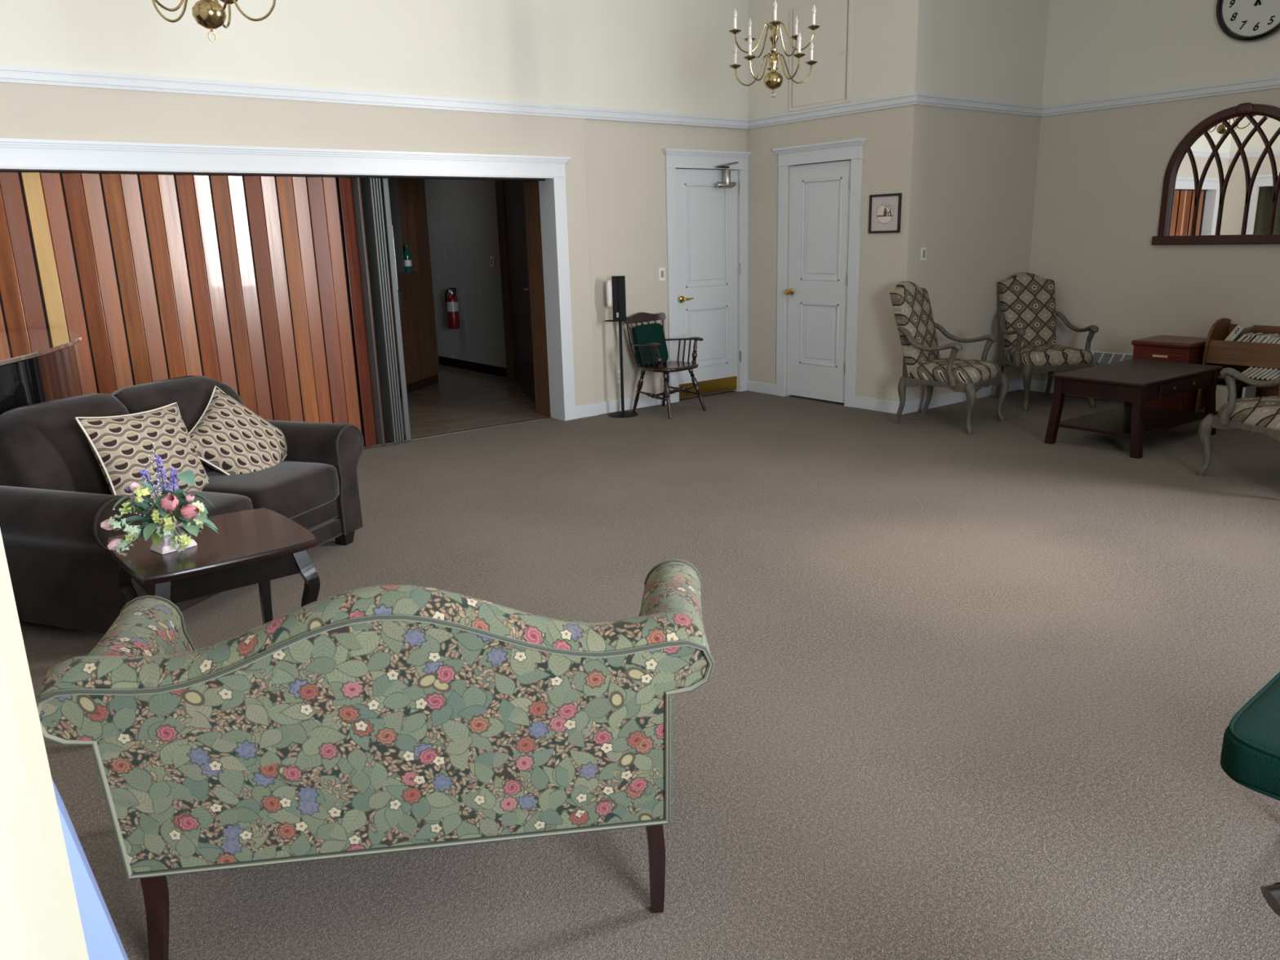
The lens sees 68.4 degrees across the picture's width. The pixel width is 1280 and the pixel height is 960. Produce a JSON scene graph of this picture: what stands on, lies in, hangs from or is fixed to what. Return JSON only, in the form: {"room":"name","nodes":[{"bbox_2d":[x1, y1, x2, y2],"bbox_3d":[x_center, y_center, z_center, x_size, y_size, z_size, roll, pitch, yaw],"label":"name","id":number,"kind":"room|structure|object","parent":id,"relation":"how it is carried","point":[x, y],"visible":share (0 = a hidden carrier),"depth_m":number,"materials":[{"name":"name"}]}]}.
{"room":"lounge","nodes":[
{"label":"lounge","id":0,"kind":"room"},
{"bbox_2d":[0,528,88,959],"bbox_3d":[-1.054,-0.536,-0.302,1.872,4.200,0.130,-12,18,-36],"label":"wall","id":1,"kind":"structure","parent":0,"point":[40,919],"depth_m":0.42,"materials":[{"name":"white paint"}]},
{"bbox_2d":[0,0,748,406],"bbox_3d":[-1.757,-2.328,6.688,7.100,4.200,0.200,-12,18,-36],"label":"wall","id":2,"kind":"structure","parent":0,"point":[673,56],"depth_m":6.80,"materials":[{"name":"paint"}]},
{"bbox_2d":[0,169,545,447],"bbox_3d":[-2.485,-1.112,6.554,4.270,1.921,0.302,-12,18,-36],"label":"partition","id":3,"kind":"structure","parent":2,"relation":"attached to","point":[251,284],"depth_m":6.15,"materials":[{"name":"brown wood"}]},
{"bbox_2d":[0,137,576,421],"bbox_3d":[-2.404,-1.152,6.416,4.578,2.094,0.256,-12,18,-36],"label":"trim","id":4,"kind":"structure","parent":2,"relation":"attached to","point":[15,154],"depth_m":6.49,"materials":[{"name":"white paint"}]},
{"bbox_2d":[0,65,748,128],"bbox_3d":[-1.676,-2.634,6.530,6.750,0.084,0.030,-12,18,-36],"label":"trim","id":5,"kind":"structure","parent":2,"relation":"attached to","point":[8,73],"depth_m":6.24,"materials":[{"name":"white paint"}]},
{"bbox_2d":[523,180,550,417],"bbox_3d":[-0.841,-1.497,7.900,0.045,1.935,0.240,-12,18,-36],"label":"trim","id":6,"kind":"structure","parent":2,"relation":"attached to","point":[531,193],"depth_m":7.88,"materials":[{"name":"brown wood"}]},
{"bbox_2d":[584,119,595,403],"bbox_3d":[-0.414,-1.713,7.784,0.009,2.390,0.022,-12,18,-36],"label":"trim","id":7,"kind":"structure","parent":2,"relation":"attached to","point":[584,119],"depth_m":7.75,"materials":[{"name":"paint"}]},
{"bbox_2d":[616,369,620,383],"bbox_3d":[-0.176,-0.896,8.176,0.072,0.115,0.008,-12,18,-36],"label":"wall outlet","id":8,"kind":"object","parent":2,"relation":"attached to","point":[618,372],"visible":0.54,"depth_m":8.16,"materials":[{"name":"white plastic"}]},
{"bbox_2d":[575,392,670,418],"bbox_3d":[-0.138,-0.660,8.245,1.050,0.105,0.036,-12,18,-36],"label":"baseboard","id":9,"kind":"structure","parent":2,"relation":"attached to","point":[612,406],"depth_m":8.17,"materials":[{"name":"white paint"}]},
{"bbox_2d":[658,266,665,280],"bbox_3d":[0.194,-1.805,8.255,0.072,0.115,0.009,-12,18,-36],"label":"light switch","id":10,"kind":"object","parent":2,"relation":"attached to","point":[661,270],"visible":1,"depth_m":8.25,"materials":[{"name":"white plastic"}]},
{"bbox_2d":[662,148,751,403],"bbox_3d":[0.623,-1.847,8.592,1.036,2.190,0.119,-12,18,-36],"label":"door","id":11,"kind":"structure","parent":2,"relation":"in","point":[702,217],"depth_m":8.57,"materials":[{"name":"white paint"}]},
{"bbox_2d":[715,161,738,187],"bbox_3d":[0.776,-2.731,8.420,0.263,0.229,0.068,-12,18,-36],"label":"door closer","id":12,"kind":"object","parent":11,"relation":"attached to","point":[726,183],"depth_m":8.40,"materials":[{"name":"metal"}]},
{"bbox_2d":[351,178,439,397],"bbox_3d":[-2.823,-2.084,8.848,0.850,2.700,2.300,2,15,13],"label":"wall","id":13,"kind":"structure","parent":0,"point":[417,316],"depth_m":9.57,"materials":[{"name":"brown wood"}]},
{"bbox_2d":[403,244,412,272],"bbox_3d":[-2.328,-2.216,9.425,0.074,0.268,0.073,-12,18,-36],"label":"bottle","id":14,"kind":"object","parent":13,"relation":"on","point":[407,260],"visible":1,"depth_m":9.40,"materials":[{"name":"green glass"}]},
{"bbox_2d":[380,178,506,377],"bbox_3d":[-2.291,-2.698,11.180,0.135,2.708,3.300,-12,18,-36],"label":"wall","id":15,"kind":"structure","parent":0,"point":[462,214],"depth_m":10.81,"materials":[{"name":"grey paint"}]},
{"bbox_2d":[444,288,461,328],"bbox_3d":[-2.201,-2.006,10.999,0.183,0.468,0.151,0,15,7],"label":"fire extinguisher","id":16,"kind":"object","parent":15,"relation":"attached to","point":[452,302],"visible":1,"depth_m":10.97,"materials":[{"name":"red metal"}]},
{"bbox_2d":[489,256,493,266],"bbox_3d":[-1.617,-2.381,10.270,0.009,0.115,0.072,-12,18,-36],"label":"light switch","id":17,"kind":"object","parent":15,"relation":"attached to","point":[491,260],"visible":1,"depth_m":10.26,"materials":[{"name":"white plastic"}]},
{"bbox_2d":[494,180,515,382],"bbox_3d":[-1.373,-2.380,9.841,0.130,2.700,0.160,-12,18,-36],"label":"trim","id":18,"kind":"structure","parent":15,"relation":"attached to","point":[500,190],"depth_m":9.87,"materials":[{"name":"brown wood"}]},
{"bbox_2d":[503,180,535,403],"bbox_3d":[-1.159,-2.057,8.948,0.105,2.490,1.746,-5,15,-13],"label":"hall door","id":19,"kind":"structure","parent":15,"relation":"in","point":[514,200],"depth_m":9.02,"materials":[{"name":"wood"}]},
{"bbox_2d":[19,364,1279,959],"bbox_3d":[-0.178,0.084,5.788,10.200,0.100,16.000,-12,18,-36],"label":"floor","id":20,"kind":"structure","parent":0,"point":[975,695],"depth_m":3.18,"materials":[{"name":"carpet"}]},
{"bbox_2d":[0,327,85,414],"bbox_3d":[-3.121,-0.130,4.500,1.070,0.995,1.899,-12,18,-36],"label":"grand piano","id":21,"kind":"object","parent":20,"relation":"on","point":[43,365],"visible":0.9,"depth_m":4.30,"materials":[{"name":"brown paint"}]},
{"bbox_2d":[51,777,128,959],"bbox_3d":[-0.754,0.737,0.904,0.542,1.116,0.066,-12,18,-36],"label":"pad","id":22,"kind":"object","parent":20,"relation":"on","point":[103,941],"visible":0.29,"depth_m":0.96,"materials":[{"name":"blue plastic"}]},
{"bbox_2d":[0,375,364,633],"bbox_3d":[-2.045,0.040,4.220,0.870,0.870,1.599,4,15,19],"label":"loveseat","id":23,"kind":"object","parent":20,"relation":"on","point":[55,495],"visible":0.5,"depth_m":3.80,"materials":[{"name":"black fabric"}]},
{"bbox_2d":[0,393,129,494],"bbox_3d":[-2.380,-0.093,3.968,0.325,0.470,0.619,4,15,19],"label":"cushion","id":24,"kind":"object","parent":23,"relation":"on","point":[42,445],"depth_m":3.81,"materials":[{"name":"fabric"}]},
{"bbox_2d":[74,402,209,504],"bbox_3d":[-2.102,-0.085,4.050,0.233,0.472,0.592,2,15,12],"label":"throw pillow","id":25,"kind":"object","parent":23,"relation":"on","point":[122,446],"visible":0.77,"depth_m":3.94,"materials":[{"name":"fabric"}]},
{"bbox_2d":[111,375,244,472],"bbox_3d":[-2.168,-0.249,4.551,0.325,0.470,0.651,4,15,19],"label":"cushion","id":26,"kind":"object","parent":23,"relation":"on","point":[192,394],"depth_m":4.44,"materials":[{"name":"fabric"}]},
{"bbox_2d":[142,490,253,516],"bbox_3d":[-2.022,0.196,3.932,0.620,0.190,0.579,4,15,19],"label":"seat cushion","id":27,"kind":"object","parent":23,"relation":"on","point":[224,502],"depth_m":3.98,"materials":[{"name":"black fabric"}]},
{"bbox_2d":[188,386,287,475],"bbox_3d":[-1.926,-0.175,4.538,0.313,0.529,0.578,-1,15,4],"label":"throw pillow","id":28,"kind":"object","parent":23,"relation":"on","point":[228,437],"visible":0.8,"depth_m":4.46,"materials":[{"name":"fabric"}]},
{"bbox_2d":[201,460,339,519],"bbox_3d":[-1.828,0.053,4.465,0.620,0.190,0.579,4,15,19],"label":"seat cushion","id":29,"kind":"object","parent":23,"relation":"on","point":[291,489],"depth_m":4.34,"materials":[{"name":"black fabric"}]},
{"bbox_2d":[106,507,319,624],"bbox_3d":[-1.412,0.458,3.181,0.560,0.549,0.560,-13,19,-38],"label":"end table","id":30,"kind":"object","parent":20,"relation":"on","point":[262,545],"visible":0.67,"depth_m":3.01,"materials":[{"name":"brown wood"}]},
{"bbox_2d":[100,443,218,555],"bbox_3d":[-1.509,0.051,2.972,0.351,0.348,0.228,0,15,7],"label":"flower arrangement","id":31,"kind":"object","parent":30,"relation":"on","point":[168,534],"visible":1,"depth_m":2.94,"materials":[{"name":"plant"}]},
{"bbox_2d":[35,559,714,959],"bbox_3d":[-0.543,0.533,2.262,1.524,0.824,0.749,-3,15,-7],"label":"settee","id":32,"kind":"object","parent":20,"relation":"on","point":[383,718],"visible":1,"depth_m":1.93,"materials":[{"name":"green fabric"}]},
{"bbox_2d":[363,416,551,448],"bbox_3d":[-2.443,-0.166,6.778,4.270,0.006,0.030,-12,18,-36],"label":"threshold","id":33,"kind":"object","parent":20,"relation":"on","point":[549,416],"visible":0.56,"depth_m":7.57,"materials":[{"name":"metal"}]},
{"bbox_2d":[604,275,638,417],"bbox_3d":[-0.160,-1.120,7.910,0.260,1.165,0.260,-3,15,-5],"label":"stand","id":34,"kind":"object","parent":20,"relation":"on","point":[615,287],"visible":1,"depth_m":7.80,"materials":[{"name":"black plastic"}]},
{"bbox_2d":[605,280,612,307],"bbox_3d":[-0.225,-1.548,7.824,0.110,0.230,0.100,-3,15,-5],"label":"dispenser","id":35,"kind":"object","parent":34,"relation":"on","point":[609,282],"depth_m":7.78,"materials":[{"name":"white plastic"}]},
{"bbox_2d":[624,312,706,418],"bbox_3d":[0.209,-0.999,8.061,0.543,0.844,0.584,12,20,43],"label":"chair","id":36,"kind":"object","parent":20,"relation":"on","point":[667,366],"visible":0.91,"depth_m":8.05,"materials":[{"name":"brown wood"}]},
{"bbox_2d":[631,323,668,365],"bbox_3d":[0.090,-1.169,8.102,0.132,0.343,0.343,12,20,43],"label":"seat cushion","id":37,"kind":"object","parent":36,"relation":"on","point":[652,332],"visible":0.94,"depth_m":8.06,"materials":[{"name":"green fabric"}]},
{"bbox_2d":[889,281,1008,434],"bbox_3d":[2.358,-0.975,7.272,0.778,1.088,0.704,11,19,41],"label":"armchair","id":38,"kind":"object","parent":20,"relation":"on","point":[911,304],"visible":1,"depth_m":7.22,"materials":[{"name":"beige fabric"}]},
{"bbox_2d":[993,272,1099,411],"bbox_3d":[3.416,-1.193,8.001,0.704,1.088,0.778,-3,15,-6],"label":"armchair","id":39,"kind":"object","parent":20,"relation":"on","point":[1027,316],"visible":0.9,"depth_m":8.12,"materials":[{"name":"beige fabric"}]},
{"bbox_2d":[1044,358,1222,458],"bbox_3d":[3.464,-0.527,6.597,1.140,0.485,0.654,-12,18,-35],"label":"coffee table","id":40,"kind":"object","parent":20,"relation":"on","point":[1135,382],"visible":1,"depth_m":6.42,"materials":[{"name":"brown wood"}]},
{"bbox_2d":[1056,404,1207,437],"bbox_3d":[3.467,-0.423,6.624,1.060,0.020,0.570,-12,18,-35],"label":"shelf","id":41,"kind":"object","parent":40,"relation":"attached to","point":[1117,420],"depth_m":6.55,"materials":[{"name":"brown wood"}]},
{"bbox_2d":[1131,334,1206,412],"bbox_3d":[4.170,-0.808,7.395,0.490,0.592,0.440,-12,18,-36],"label":"cabinet","id":42,"kind":"object","parent":20,"relation":"on","point":[1185,349],"visible":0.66,"depth_m":7.20,"materials":[{"name":"brown wood"}]},
{"bbox_2d":[1194,317,1279,413],"bbox_3d":[4.751,-0.762,6.836,0.405,0.752,1.127,-12,18,-36],"label":"rack","id":43,"kind":"object","parent":20,"relation":"on","point":[1239,356],"visible":0.45,"depth_m":7.07,"materials":[{"name":"brown wood"}]},
{"bbox_2d":[1198,408,1218,413],"bbox_3d":[4.761,-0.463,6.914,0.380,0.015,1.085,-12,18,-36],"label":"shelf","id":44,"kind":"object","parent":43,"relation":"attached to","point":[1201,411],"depth_m":7.21,"materials":[{"name":"brown wood"}]},
{"bbox_2d":[1203,381,1240,411],"bbox_3d":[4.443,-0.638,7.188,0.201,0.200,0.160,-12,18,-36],"label":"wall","id":45,"kind":"structure","parent":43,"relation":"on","point":[1221,393],"depth_m":7.11,"materials":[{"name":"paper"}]},
{"bbox_2d":[1224,322,1253,341],"bbox_3d":[4.476,-1.063,7.093,0.182,0.240,0.179,-12,18,-36],"label":"binder","id":46,"kind":"object","parent":43,"relation":"on","point":[1241,329],"visible":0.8,"depth_m":7.01,"materials":[{"name":"white plastic"}]},
{"bbox_2d":[1217,370,1271,381],"bbox_3d":[4.754,-0.725,6.846,0.380,0.015,1.085,-12,18,-36],"label":"shelf","id":47,"kind":"object","parent":43,"relation":"attached to","point":[1219,376],"depth_m":6.97,"materials":[{"name":"brown wood"}]},
{"bbox_2d":[1235,332,1253,341],"bbox_3d":[4.495,-1.029,7.054,0.160,0.154,0.135,-12,18,-36],"label":"book","id":48,"kind":"object","parent":43,"relation":"on","point":[1243,336],"visible":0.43,"depth_m":6.97,"materials":[{"name":"paper"}]},
{"bbox_2d":[1242,333,1252,342],"bbox_3d":[4.518,-1.019,7.026,0.160,0.149,0.137,-12,18,-36],"label":"book","id":49,"kind":"object","parent":43,"relation":"on","point":[1245,340],"visible":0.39,"depth_m":6.94,"materials":[{"name":"paper"}]},
{"bbox_2d":[1241,366,1255,374],"bbox_3d":[4.524,-0.810,6.995,0.150,0.098,0.106,-12,18,-36],"label":"book","id":50,"kind":"object","parent":43,"relation":"on","point":[1250,368],"visible":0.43,"depth_m":6.94,"materials":[{"name":"paper"}]},
{"bbox_2d":[1241,385,1256,398],"bbox_3d":[4.553,-0.605,7.049,0.201,0.200,0.020,-12,18,-36],"label":"book","id":51,"kind":"object","parent":43,"relation":"on","point":[1249,391],"visible":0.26,"depth_m":7.01,"materials":[{"name":"paper"}]},
{"bbox_2d":[1244,366,1259,376],"bbox_3d":[4.543,-0.804,6.970,0.150,0.098,0.106,-12,18,-36],"label":"book","id":52,"kind":"object","parent":43,"relation":"on","point":[1255,368],"visible":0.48,"depth_m":6.92,"materials":[{"name":"paper"}]},
{"bbox_2d":[1245,331,1263,342],"bbox_3d":[4.535,-1.020,7.003,0.160,0.157,0.118,-12,18,-36],"label":"book","id":53,"kind":"object","parent":43,"relation":"on","point":[1253,335],"visible":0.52,"depth_m":6.93,"materials":[{"name":"paper"}]},
{"bbox_2d":[1246,367,1265,377],"bbox_3d":[4.563,-0.798,6.946,0.150,0.098,0.106,-12,18,-36],"label":"book","id":54,"kind":"object","parent":43,"relation":"on","point":[1260,369],"visible":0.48,"depth_m":6.90,"materials":[{"name":"paper"}]},
{"bbox_2d":[1250,333,1266,342],"bbox_3d":[4.553,-1.010,6.981,0.160,0.151,0.123,-12,18,-36],"label":"book","id":55,"kind":"object","parent":43,"relation":"on","point":[1257,336],"visible":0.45,"depth_m":6.90,"materials":[{"name":"paper"}]},
{"bbox_2d":[1251,367,1269,378],"bbox_3d":[4.583,-0.792,6.921,0.150,0.098,0.106,-12,18,-36],"label":"book","id":56,"kind":"object","parent":43,"relation":"on","point":[1265,369],"visible":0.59,"depth_m":6.87,"materials":[{"name":"paper"}]},
{"bbox_2d":[1255,333,1272,342],"bbox_3d":[4.574,-1.004,6.955,0.160,0.152,0.120,-12,18,-36],"label":"book","id":57,"kind":"object","parent":43,"relation":"on","point":[1262,337],"visible":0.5,"depth_m":6.88,"materials":[{"name":"paper"}]},
{"bbox_2d":[1255,368,1275,378],"bbox_3d":[4.602,-0.787,6.896,0.150,0.098,0.106,-12,18,-36],"label":"book","id":58,"kind":"object","parent":43,"relation":"on","point":[1269,370],"visible":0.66,"depth_m":6.85,"materials":[{"name":"paper"}]},
{"bbox_2d":[1261,333,1278,342],"bbox_3d":[4.598,-0.998,6.924,0.160,0.153,0.122,-12,18,-36],"label":"book","id":59,"kind":"object","parent":43,"relation":"on","point":[1268,337],"visible":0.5,"depth_m":6.85,"materials":[{"name":"paper"}]},
{"bbox_2d":[1261,368,1279,379],"bbox_3d":[4.622,-0.781,6.872,0.150,0.098,0.106,-12,18,-36],"label":"book","id":60,"kind":"object","parent":43,"relation":"on","point":[1275,370],"visible":0.74,"depth_m":6.83,"materials":[{"name":"paper"}]},
{"bbox_2d":[1265,369,1279,380],"bbox_3d":[4.641,-0.775,6.847,0.150,0.098,0.106,-12,18,-36],"label":"book","id":61,"kind":"object","parent":43,"relation":"on","point":[1277,372],"visible":0.66,"depth_m":6.81,"materials":[{"name":"paper"}]},
{"bbox_2d":[1266,334,1279,343],"bbox_3d":[4.618,-0.990,6.901,0.160,0.146,0.109,-12,18,-36],"label":"book","id":62,"kind":"object","parent":43,"relation":"on","point":[1273,338],"visible":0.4,"depth_m":6.83,"materials":[{"name":"paper"}]},
{"bbox_2d":[1270,336,1279,343],"bbox_3d":[4.635,-0.983,6.879,0.160,0.145,0.106,-12,18,-36],"label":"book","id":63,"kind":"object","parent":43,"relation":"on","point":[1275,340],"visible":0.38,"depth_m":6.80,"materials":[{"name":"paper"}]},
{"bbox_2d":[1271,373,1279,379],"bbox_3d":[4.661,-0.769,6.822,0.150,0.098,0.106,-12,18,-36],"label":"book","id":64,"kind":"object","parent":43,"relation":"on","point":[1277,375],"visible":0.65,"depth_m":6.80,"materials":[{"name":"paper"}]},
{"bbox_2d":[1195,367,1279,475],"bbox_3d":[3.705,-0.481,5.224,0.704,1.088,0.778,-4,15,-9],"label":"armchair","id":65,"kind":"object","parent":20,"relation":"on","point":[1260,415],"visible":1,"depth_m":5.34,"materials":[{"name":"grey wood"}]},
{"bbox_2d":[1260,882,1279,916],"bbox_3d":[1.035,0.799,1.033,0.543,0.844,0.584,-1,15,0],"label":"chair","id":66,"kind":"object","parent":20,"relation":"on","point":[1270,892],"visible":1,"depth_m":1.25,"materials":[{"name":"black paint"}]},
{"bbox_3d":[1.901,0.508,2.066,0.543,0.844,0.584,-3,15,-7],"label":"chair","id":67,"kind":"object","parent":20,"relation":"on","visible":0},
{"bbox_2d":[1220,671,1279,800],"bbox_3d":[1.492,0.523,1.877,0.600,0.095,0.441,-14,19,-39],"label":"cushion","id":68,"kind":"object","parent":67,"relation":"on","point":[1250,756],"visible":1,"depth_m":1.83,"materials":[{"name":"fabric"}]},
{"bbox_2d":[746,0,931,402],"bbox_3d":[1.594,-2.751,7.969,0.150,4.200,1.817,-12,18,-36],"label":"wall","id":69,"kind":"structure","parent":0,"point":[891,37],"depth_m":7.70,"materials":[{"name":"paint"}]},
{"bbox_2d":[773,137,866,407],"bbox_3d":[1.536,-1.770,8.198,0.133,2.190,0.986,-12,18,-36],"label":"door","id":70,"kind":"structure","parent":69,"relation":"in","point":[825,198],"depth_m":8.19,"materials":[{"name":"white paint"}]},
{"bbox_2d":[788,0,853,111],"bbox_3d":[1.469,-3.883,7.646,0.034,1.600,0.663,-12,18,-36],"label":"access panel","id":71,"kind":"object","parent":69,"relation":"attached to","point":[825,86],"visible":1,"depth_m":7.71,"materials":[{"name":"beige paint"}]},
{"bbox_2d":[746,380,902,414],"bbox_3d":[1.594,-0.750,8.422,0.014,0.100,1.811,-12,18,-36],"label":"baseboard","id":72,"kind":"structure","parent":69,"relation":"attached to","point":[878,405],"depth_m":8.02,"materials":[{"name":"white paint"}]},
{"bbox_2d":[748,91,918,128],"bbox_3d":[1.530,-3.053,7.814,0.030,0.084,1.827,-12,18,-36],"label":"trim","id":73,"kind":"structure","parent":69,"relation":"attached to","point":[907,99],"depth_m":7.70,"materials":[{"name":"white paint"}]},
{"bbox_2d":[868,192,902,233],"bbox_3d":[1.956,-2.129,7.523,0.018,0.300,0.304,-12,18,-36],"label":"framed picture","id":74,"kind":"object","parent":69,"relation":"attached to","point":[885,210],"visible":1,"depth_m":7.52},
{"bbox_2d":[876,203,893,223],"bbox_3d":[1.958,-2.129,7.524,0.001,0.158,0.164,-12,18,-36],"label":"print","id":75,"kind":"object","parent":74,"relation":"attached to","point":[884,211],"depth_m":7.52},
{"bbox_2d":[912,0,1049,399],"bbox_3d":[2.868,-2.766,7.894,1.780,4.200,0.147,-12,18,-36],"label":"wall","id":76,"kind":"structure","parent":0,"point":[980,167],"depth_m":7.81,"materials":[{"name":"paint"}]},
{"bbox_2d":[920,247,926,260],"bbox_3d":[2.274,-1.813,7.546,0.060,0.100,0.009,-12,18,-36],"label":"light switch","id":77,"kind":"object","parent":76,"relation":"attached to","point":[923,250],"visible":1,"depth_m":7.54,"materials":[{"name":"white plastic"}]},
{"bbox_2d":[902,378,1021,414],"bbox_3d":[2.853,-0.742,8.258,1.780,0.100,0.014,-12,18,-36],"label":"baseboard","id":78,"kind":"structure","parent":76,"relation":"attached to","point":[917,405],"depth_m":8.11,"materials":[{"name":"white paint"}]},
{"bbox_2d":[916,92,1043,116],"bbox_3d":[2.795,-3.046,7.654,1.780,0.084,0.030,-12,18,-36],"label":"trim","id":79,"kind":"structure","parent":76,"relation":"attached to","point":[923,99],"depth_m":7.59,"materials":[{"name":"white paint"}]},
{"bbox_2d":[1021,0,1279,382],"bbox_3d":[4.722,-2.547,6.854,0.148,4.200,3.803,-12,18,-36],"label":"wall","id":80,"kind":"structure","parent":0,"point":[1100,173],"depth_m":7.68,"materials":[{"name":"paint"}]},
{"bbox_2d":[1021,378,1123,401],"bbox_3d":[4.713,-0.549,7.319,0.014,0.100,3.800,-12,18,-36],"label":"baseboard","id":81,"kind":"structure","parent":80,"relation":"attached to","point":[1036,385],"depth_m":8.63,"materials":[{"name":"white paint"}]},
{"bbox_2d":[1090,351,1133,364],"bbox_3d":[4.056,-0.896,7.989,0.105,0.350,0.840,-12,18,-36],"label":"baseboard heater","id":82,"kind":"object","parent":80,"relation":"attached to","point":[1102,357],"visible":0.24,"depth_m":8.03,"materials":[{"name":"metal"}]},
{"bbox_2d":[1041,75,1279,116],"bbox_3d":[4.643,-2.854,6.718,0.030,0.084,3.803,-12,18,-36],"label":"trim","id":83,"kind":"structure","parent":80,"relation":"attached to","point":[1271,82],"depth_m":7.37,"materials":[{"name":"white paint"}]},
{"bbox_2d":[1151,102,1279,244],"bbox_3d":[4.484,-2.292,7.075,0.055,1.012,1.116,-12,18,-36],"label":"arched mirror","id":84,"kind":"object","parent":80,"relation":"attached to","point":[1226,185],"visible":1,"depth_m":7.14,"materials":[{"name":"brown wood"}]},
{"bbox_2d":[1216,0,1279,42],"bbox_3d":[4.450,-3.458,6.770,0.062,0.564,0.564,-12,18,-36],"label":"wall clock","id":85,"kind":"object","parent":80,"relation":"attached to","point":[1241,20],"visible":1,"depth_m":6.84,"materials":[{"name":"white plastic"}]},
{"bbox_3d":[1.454,-3.557,2.517,10.200,0.100,10.300,-12,18,-36],"label":"ceiling","id":86,"kind":"structure","parent":0,"visible":0},
{"bbox_2d":[151,0,275,42],"bbox_3d":[-1.765,-2.709,3.596,0.571,1.912,0.596,-13,19,-38],"label":"chandelier","id":87,"kind":"object","parent":86,"relation":"hanging from","point":[210,15],"visible":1,"depth_m":3.78,"materials":[{"name":"gold metal"}]},
{"bbox_2d":[728,0,820,97],"bbox_3d":[0.840,-3.389,5.877,0.571,1.877,0.596,0,15,6],"label":"chandelier","id":88,"kind":"object","parent":86,"relation":"hanging from","point":[773,80],"visible":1,"depth_m":6.03,"materials":[{"name":"gold metal"}]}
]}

